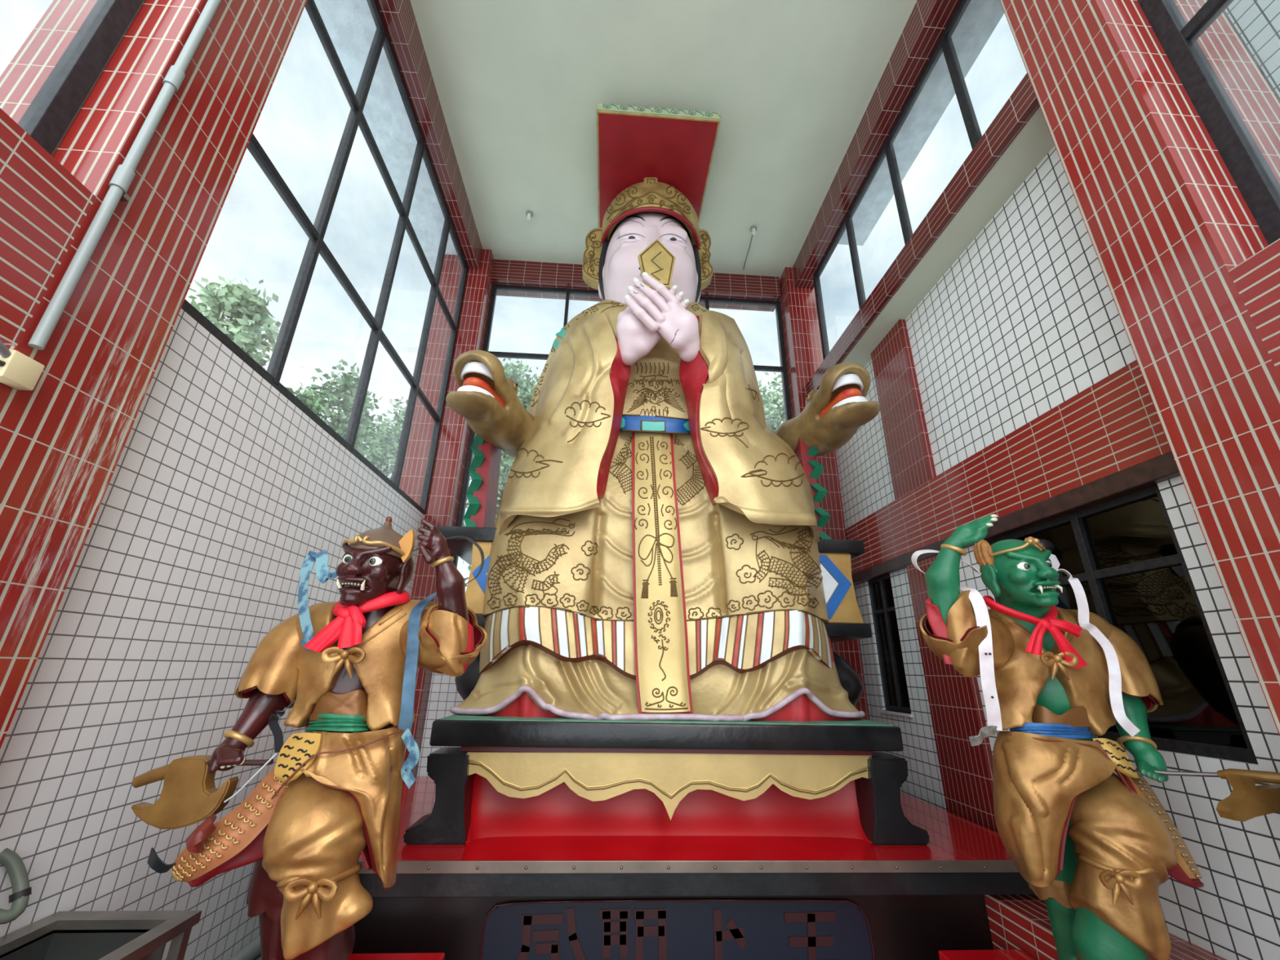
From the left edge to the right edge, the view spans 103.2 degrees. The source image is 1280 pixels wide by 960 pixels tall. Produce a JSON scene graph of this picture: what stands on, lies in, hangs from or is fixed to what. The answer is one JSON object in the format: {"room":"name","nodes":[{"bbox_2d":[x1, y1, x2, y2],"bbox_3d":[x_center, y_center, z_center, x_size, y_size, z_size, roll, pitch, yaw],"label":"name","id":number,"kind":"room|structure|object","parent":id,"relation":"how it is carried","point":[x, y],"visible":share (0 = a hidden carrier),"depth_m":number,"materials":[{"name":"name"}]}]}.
{"room":"house of worship","nodes":[
{"label":"house of worship","id":0,"kind":"room"},
{"bbox_2d":[0,107,96,346],"bbox_3d":[-2.105,-1.564,-0.331,0.360,0.670,4.560,2,-21,-3],"label":"wall","id":1,"kind":"structure","parent":0,"point":[43,206],"depth_m":1.71,"materials":[{"name":"red tile"}]},
{"bbox_2d":[0,349,44,390],"bbox_3d":[-2.053,-0.361,1.670,0.055,0.100,0.095,2,-21,-3],"label":"junction box","id":2,"kind":"object","parent":1,"relation":"attached to","point":[20,371],"visible":0.94,"depth_m":1.66,"materials":[{"name":"beige plastic"}]},
{"bbox_2d":[0,340,11,366],"bbox_3d":[-2.029,-0.453,1.382,0.040,0.141,0.531,1,-21,-1],"label":"cable","id":3,"kind":"object","parent":2,"relation":"attached to","point":[5,353],"visible":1,"depth_m":1.62,"materials":[{"name":"grey plastic"}]},
{"bbox_2d":[17,0,142,154],"bbox_3d":[-2.202,-3.270,1.235,0.070,3.668,2.788,2,-21,-3],"label":"window","id":4,"kind":"structure","parent":1,"relation":"in","point":[49,114],"depth_m":2.06,"materials":[{"name":"metal"}]},
{"bbox_2d":[27,0,221,350],"bbox_3d":[-2.014,-2.453,2.480,0.053,4.280,0.065,2,-21,-3],"label":"conduit pipe","id":5,"kind":"object","parent":1,"relation":"attached to","point":[124,175],"visible":1,"depth_m":1.98,"materials":[{"name":"grey plastic"}]},
{"bbox_2d":[0,308,425,959],"bbox_3d":[-2.537,1.327,3.598,0.250,3.345,3.920,2,-21,-3],"label":"wall","id":6,"kind":"structure","parent":0,"point":[220,489],"depth_m":2.52,"materials":[{"name":"white tile"}]},
{"bbox_2d":[0,848,31,924],"bbox_3d":[-2.261,1.451,1.826,0.150,0.217,0.111,-8,-23,24],"label":"pipe","id":7,"kind":"object","parent":6,"relation":"attached to","point":[12,862],"visible":1,"depth_m":1.83,"materials":[{"name":"grey"}]},
{"bbox_2d":[0,0,306,748],"bbox_3d":[-2.379,-1.310,2.245,0.610,7.340,0.470,2,-21,-3],"label":"pillar","id":8,"kind":"structure","parent":6,"relation":"attached to","point":[63,440],"depth_m":2.07,"materials":[{"name":"red tile"}]},
{"bbox_2d":[181,0,467,515],"bbox_3d":[-2.374,-1.956,4.754,0.070,3.648,3.828,2,-21,-3],"label":"window","id":9,"kind":"structure","parent":6,"relation":"in","point":[316,232],"depth_m":4.36,"materials":[{"name":"metal"}]},
{"bbox_2d":[253,953,261,959],"bbox_3d":[0.252,2.282,1.091,7.200,0.100,9.600,2,-21,-3],"label":"floor","id":10,"kind":"structure","parent":0,"point":[259,957],"depth_m":3.12,"materials":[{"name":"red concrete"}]},
{"bbox_2d":[0,910,202,959],"bbox_3d":[-2.019,1.840,1.239,0.550,0.750,1.460,2,-21,-3],"label":"offering box","id":11,"kind":"object","parent":10,"relation":"on","point":[60,935],"visible":1,"depth_m":1.95,"materials":[{"name":"grey metal"}]},
{"bbox_2d":[228,936,261,959],"bbox_3d":[-2.398,3.002,3.421,0.089,0.089,3.000,2,-21,-3],"label":"pipe","id":12,"kind":"object","parent":10,"relation":"on","point":[251,950],"visible":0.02,"depth_m":3.05,"materials":[{"name":"grey plastic"}]},
{"bbox_2d":[146,516,487,959],"bbox_3d":[-1.319,1.192,2.352,1.072,2.085,0.810,-4,-21,13],"label":"guardian statue","id":13,"kind":"object","parent":10,"relation":"on","point":[346,669],"visible":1,"depth_m":2.24,"materials":[{"name":"gold paint"}]},
{"bbox_2d":[131,755,273,829],"bbox_3d":[-1.810,1.287,2.097,0.558,0.258,0.082,1,-21,0],"label":"axe","id":14,"kind":"object","parent":13,"relation":"attached to","point":[189,795],"visible":0.93,"depth_m":2.08,"materials":[{"name":"gold metal"}]},
{"bbox_2d":[349,952,444,959],"bbox_3d":[-1.364,2.322,1.908,0.827,0.340,1.262,2,-21,-3],"label":"plinth","id":15,"kind":"object","parent":10,"relation":"on","point":[414,956],"visible":0.55,"depth_m":2.53,"materials":[{"name":"red paint"}]},
{"bbox_2d":[351,776,1035,959],"bbox_3d":[0.158,2.863,3.808,4.575,0.715,2.342,2,-21,-3],"label":"platform","id":16,"kind":"object","parent":10,"relation":"on","point":[518,897],"visible":0.59,"depth_m":2.87,"materials":[{"name":"red paint"}]},
{"bbox_2d":[403,350,928,844],"bbox_3d":[0.135,0.872,4.614,3.784,3.649,1.982,2,-21,-3],"label":"throne","id":17,"kind":"object","parent":16,"relation":"on","point":[504,776],"visible":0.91,"depth_m":3.35,"materials":[{"name":"gold paint"}]},
{"bbox_2d":[449,103,865,721],"bbox_3d":[0.226,-0.772,5.287,3.162,5.859,2.147,2,-21,-3],"label":"statue","id":18,"kind":"object","parent":17,"relation":"on","point":[650,496],"visible":1,"depth_m":4.12,"materials":[{"name":"gold metal"}]},
{"bbox_2d":[637,239,675,290],"bbox_3d":[0.164,-2.115,4.961,0.369,0.617,0.050,2,-21,-3],"label":"tablet","id":19,"kind":"object","parent":18,"relation":"attached to","point":[656,260],"visible":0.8,"depth_m":4.94,"materials":[{"name":"gold metal"}]},
{"bbox_2d":[938,949,1035,959],"bbox_3d":[1.845,2.444,2.067,0.462,0.340,1.234,2,-21,-3],"label":"plinth","id":20,"kind":"object","parent":10,"relation":"on","point":[993,954],"visible":1,"depth_m":2.65,"materials":[{"name":"red paint"}]},
{"bbox_2d":[911,514,1204,959],"bbox_3d":[2.056,1.274,2.498,1.060,2.158,0.752,16,-25,-35],"label":"guardian statue","id":21,"kind":"object","parent":10,"relation":"on","point":[1096,844],"visible":1,"depth_m":2.42,"materials":[{"name":"green paint"}]},
{"bbox_2d":[1136,767,1279,822],"bbox_3d":[2.475,1.296,2.120,0.489,0.175,0.313,-5,-21,16],"label":"axe","id":22,"kind":"object","parent":21,"relation":"attached to","point":[1246,801],"visible":0.98,"depth_m":2.03,"materials":[{"name":"gold metal"}]},
{"bbox_2d":[417,672,463,776],"bbox_3d":[-0.130,2.704,5.587,4.305,2.250,0.250,2,-21,-3],"label":"wall","id":23,"kind":"structure","parent":0,"point":[444,695],"depth_m":5.43,"materials":[{"name":"white tile"}]},
{"bbox_2d":[393,248,493,783],"bbox_3d":[-2.592,0.189,6.260,0.735,7.340,0.530,2,-21,-3],"label":"trim","id":24,"kind":"structure","parent":23,"relation":"attached to","point":[447,478],"depth_m":6.31,"materials":[{"name":"red tile"}]},
{"bbox_2d":[452,284,791,615],"bbox_3d":[-0.065,-0.570,6.781,4.305,4.740,0.070,2,-21,-3],"label":"window","id":25,"kind":"structure","parent":23,"relation":"in","point":[783,369],"depth_m":7.29,"materials":[{"name":"metal"}]},
{"bbox_2d":[775,266,873,751],"bbox_3d":[2.275,0.379,6.512,0.410,7.340,0.550,2,-21,-3],"label":"trim","id":26,"kind":"structure","parent":23,"relation":"attached to","point":[801,328],"depth_m":6.96,"materials":[{"name":"red tile"}]},
{"bbox_2d":[410,0,916,279],"bbox_3d":[0.241,-4.186,5.108,5.300,0.150,6.200,2,-21,-3],"label":"ceiling","id":27,"kind":"structure","parent":0,"point":[520,85],"depth_m":5.31,"materials":[{"name":"paint"}]},
{"bbox_2d":[314,0,457,274],"bbox_3d":[-2.627,-4.278,4.571,0.570,0.120,7.900,2,-21,-3],"label":"window","id":28,"kind":"structure","parent":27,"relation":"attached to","point":[351,28],"depth_m":5.41,"materials":[{"name":"glass"}]},
{"bbox_2d":[376,0,482,269],"bbox_3d":[-2.187,-4.264,4.286,0.240,0.370,6.320,2,-21,-3],"label":"trim","id":29,"kind":"structure","parent":27,"relation":"attached to","point":[398,18],"depth_m":5.28,"materials":[{"name":"red tile"}]},
{"bbox_2d":[525,209,533,220],"bbox_3d":[-1.464,-3.489,6.701,0.090,0.100,0.090,2,-21,-3],"label":"socket","id":30,"kind":"object","parent":27,"relation":"attached to","point":[529,214],"visible":1,"depth_m":6.68,"materials":[{"name":"grey plastic"}]},
{"bbox_2d":[491,258,780,311],"bbox_3d":[-0.035,-2.943,7.700,4.275,0.370,0.350,2,-21,-3],"label":"trim","id":31,"kind":"structure","parent":27,"relation":"attached to","point":[504,272],"depth_m":7.56,"materials":[{"name":"red tile"}]},
{"bbox_2d":[743,225,756,268],"bbox_3d":[1.560,-3.246,7.194,0.089,0.100,0.798,0,-21,4],"label":"socket","id":32,"kind":"object","parent":27,"relation":"attached to","point":[753,228],"visible":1,"depth_m":6.86,"materials":[{"name":"grey plastic"}]},
{"bbox_2d":[792,0,971,288],"bbox_3d":[2.603,-4.077,4.534,0.280,0.370,6.300,2,-21,-3],"label":"trim","id":33,"kind":"structure","parent":27,"relation":"attached to","point":[928,20],"depth_m":5.26,"materials":[{"name":"red tile"}]},
{"bbox_2d":[838,0,1004,245],"bbox_3d":[3.006,-4.334,4.043,0.450,0.140,6.150,2,-21,-3],"label":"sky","id":34,"kind":"structure","parent":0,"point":[980,18],"depth_m":5.23,"materials":[{"name":"glass"}]},
{"bbox_2d":[841,106,1054,367],"bbox_3d":[2.758,-1.756,4.997,0.698,0.108,3.835,2,-21,-3],"label":"beam","id":35,"kind":"structure","parent":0,"point":[1034,141],"depth_m":4.08,"materials":[{"name":"paint"}]},
{"bbox_2d":[835,146,1279,959],"bbox_3d":[2.727,0.746,4.275,0.140,5.100,4.235,2,-21,-3],"label":"wall","id":36,"kind":"structure","parent":0,"point":[1026,320],"depth_m":3.50,"materials":[{"name":"white tile"}]},
{"bbox_2d":[867,574,911,713],"bbox_3d":[2.625,1.680,5.292,0.070,1.352,0.542,2,-21,-3],"label":"window","id":37,"kind":"structure","parent":36,"relation":"in","point":[895,688],"depth_m":5.32,"materials":[{"name":"glass"}]},
{"bbox_2d":[880,710,912,717],"bbox_3d":[2.585,2.321,5.044,0.115,0.025,0.560,2,-21,-3],"label":"trim","id":38,"kind":"structure","parent":36,"relation":"attached to","point":[889,712],"depth_m":5.01,"materials":[{"name":"white"}]},
{"bbox_2d":[871,319,936,500],"bbox_3d":[2.683,-0.715,5.146,0.150,1.755,0.600,2,-21,-3],"label":"trim","id":39,"kind":"structure","parent":36,"relation":"attached to","point":[909,454],"depth_m":5.07,"materials":[{"name":"red tile"}]},
{"bbox_2d":[805,73,1039,394],"bbox_3d":[2.489,-1.819,5.002,0.280,0.235,3.835,2,-21,-3],"label":"trim","id":40,"kind":"structure","parent":36,"relation":"attached to","point":[1021,105],"depth_m":4.05,"materials":[{"name":"red tile"}]},
{"bbox_2d":[813,0,982,359],"bbox_3d":[2.592,-2.727,5.233,0.070,1.695,3.615,2,-21,-3],"label":"window","id":41,"kind":"structure","parent":40,"relation":"on","point":[945,45],"depth_m":5.06,"materials":[{"name":"metal"}]},
{"bbox_2d":[906,555,998,832],"bbox_3d":[2.630,1.982,4.136,0.150,2.685,0.600,2,-21,-3],"label":"trim","id":42,"kind":"structure","parent":36,"relation":"attached to","point":[954,699],"depth_m":4.09,"materials":[{"name":"red tile"}]},
{"bbox_2d":[845,360,1171,574],"bbox_3d":[2.714,0.212,4.340,0.200,0.545,3.985,2,-21,-3],"label":"beam","id":43,"kind":"structure","parent":36,"relation":"attached to","point":[1113,425],"depth_m":3.45,"materials":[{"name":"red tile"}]},
{"bbox_2d":[851,451,1180,585],"bbox_3d":[2.706,0.521,4.224,0.205,0.115,3.985,2,-21,-3],"label":"trim","id":44,"kind":"structure","parent":36,"relation":"attached to","point":[1144,475],"depth_m":3.18,"materials":[{"name":"tile"}]},
{"bbox_2d":[983,894,1226,959],"bbox_3d":[2.333,2.763,3.122,0.610,0.500,3.535,2,-21,-3],"label":"trim","id":45,"kind":"structure","parent":36,"relation":"attached to","point":[1016,922],"depth_m":2.75,"materials":[{"name":"red tile"}]},
{"bbox_2d":[987,485,1257,764],"bbox_3d":[2.773,0.876,3.136,0.070,1.365,1.425,2,-21,-3],"label":"window","id":46,"kind":"structure","parent":36,"relation":"in","point":[1125,553],"depth_m":2.74,"materials":[{"name":"glass"}]},
{"bbox_2d":[1000,0,1279,736],"bbox_3d":[2.832,-1.121,2.479,0.750,7.340,0.440,2,-21,-3],"label":"column","id":47,"kind":"structure","parent":36,"relation":"attached to","point":[1166,221],"depth_m":2.38,"materials":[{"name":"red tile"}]},
{"bbox_2d":[1228,238,1279,376],"bbox_3d":[2.731,-0.109,-0.561,0.300,3.310,4.525,2,-21,-3],"label":"wall","id":48,"kind":"structure","parent":0,"point":[1256,279],"depth_m":2.00,"materials":[{"name":"red tile"}]},
{"bbox_2d":[1137,0,1279,244],"bbox_3d":[2.877,-3.054,1.492,0.070,3.721,2.781,2,-21,-3],"label":"window","id":49,"kind":"structure","parent":48,"relation":"in","point":[1249,169],"depth_m":2.43,"materials":[{"name":"metal"}]},
{"label":"outside","id":50,"kind":"structure","parent":0,"visible":0},
{"bbox_2d":[1222,0,1279,102],"bbox_3d":[3.809,-4.751,2.088,1.150,8.500,5.100,2,-21,-3],"label":"tiled wall","id":51,"kind":"structure","parent":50,"point":[1256,23],"depth_m":3.14,"materials":[{"name":"white tile"}]},
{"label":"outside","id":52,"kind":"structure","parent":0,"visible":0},
{"bbox_2d":[315,413,402,427],"bbox_3d":[-3.646,-1.234,11.940,22.457,0.374,0.468,6,-21,-14],"label":"power line","id":53,"kind":"object","parent":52,"point":[316,414],"visible":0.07,"depth_m":11.51,"materials":[{"name":"grey"}]},
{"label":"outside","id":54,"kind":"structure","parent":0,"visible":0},
{"bbox_2d":[367,433,502,451],"bbox_3d":[-3.651,-0.972,11.842,22.457,0.374,0.468,6,-21,-14],"label":"power line","id":55,"kind":"object","parent":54,"point":[367,433],"visible":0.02,"depth_m":11.46,"materials":[{"name":"grey"}]},
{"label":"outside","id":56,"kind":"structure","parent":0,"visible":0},
{"bbox_2d":[188,275,281,369],"bbox_3d":[-6.533,0.904,6.849,1.846,8.879,1.456,2,-21,-3],"label":"tree","id":57,"kind":"object","parent":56,"point":[237,301],"visible":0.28,"depth_m":7.93,"materials":[{"name":"green plant"}]},
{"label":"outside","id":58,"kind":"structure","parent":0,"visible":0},
{"bbox_2d":[284,382,330,413],"bbox_3d":[-6.725,1.857,8.135,1.937,7.990,1.888,-16,-26,38],"label":"tree","id":59,"kind":"object","parent":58,"point":[307,398],"visible":0.02,"depth_m":9.43,"materials":[{"name":"green plant"}]},
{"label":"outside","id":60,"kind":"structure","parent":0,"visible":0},
{"bbox_2d":[302,359,385,461],"bbox_3d":[-7.135,1.804,10.311,3.091,9.599,2.322,-14,-25,34],"label":"tree","id":61,"kind":"object","parent":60,"point":[347,385],"visible":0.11,"depth_m":11.27,"materials":[{"name":"green plant"}]},
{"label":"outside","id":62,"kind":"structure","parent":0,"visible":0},
{"bbox_2d":[357,396,408,480],"bbox_3d":[-6.786,2.350,12.589,3.476,10.186,3.047,2,-21,-3],"label":"tree","id":63,"kind":"object","parent":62,"point":[380,457],"visible":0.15,"depth_m":13.46,"materials":[{"name":"green plant"}]},
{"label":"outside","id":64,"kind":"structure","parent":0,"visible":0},
{"bbox_2d":[461,358,539,586],"bbox_3d":[-3.917,1.900,13.478,3.318,11.756,2.684,2,-21,-3],"label":"tree","id":65,"kind":"object","parent":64,"point":[525,396],"visible":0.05,"depth_m":14.50,"materials":[{"name":"green plant"}]},
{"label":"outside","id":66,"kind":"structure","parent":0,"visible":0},
{"bbox_2d":[757,372,785,433],"bbox_3d":[3.981,2.026,13.618,3.355,11.906,2.925,-3,-21,11],"label":"tree","id":67,"kind":"object","parent":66,"point":[769,411],"visible":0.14,"depth_m":14.95,"materials":[{"name":"green plant"}]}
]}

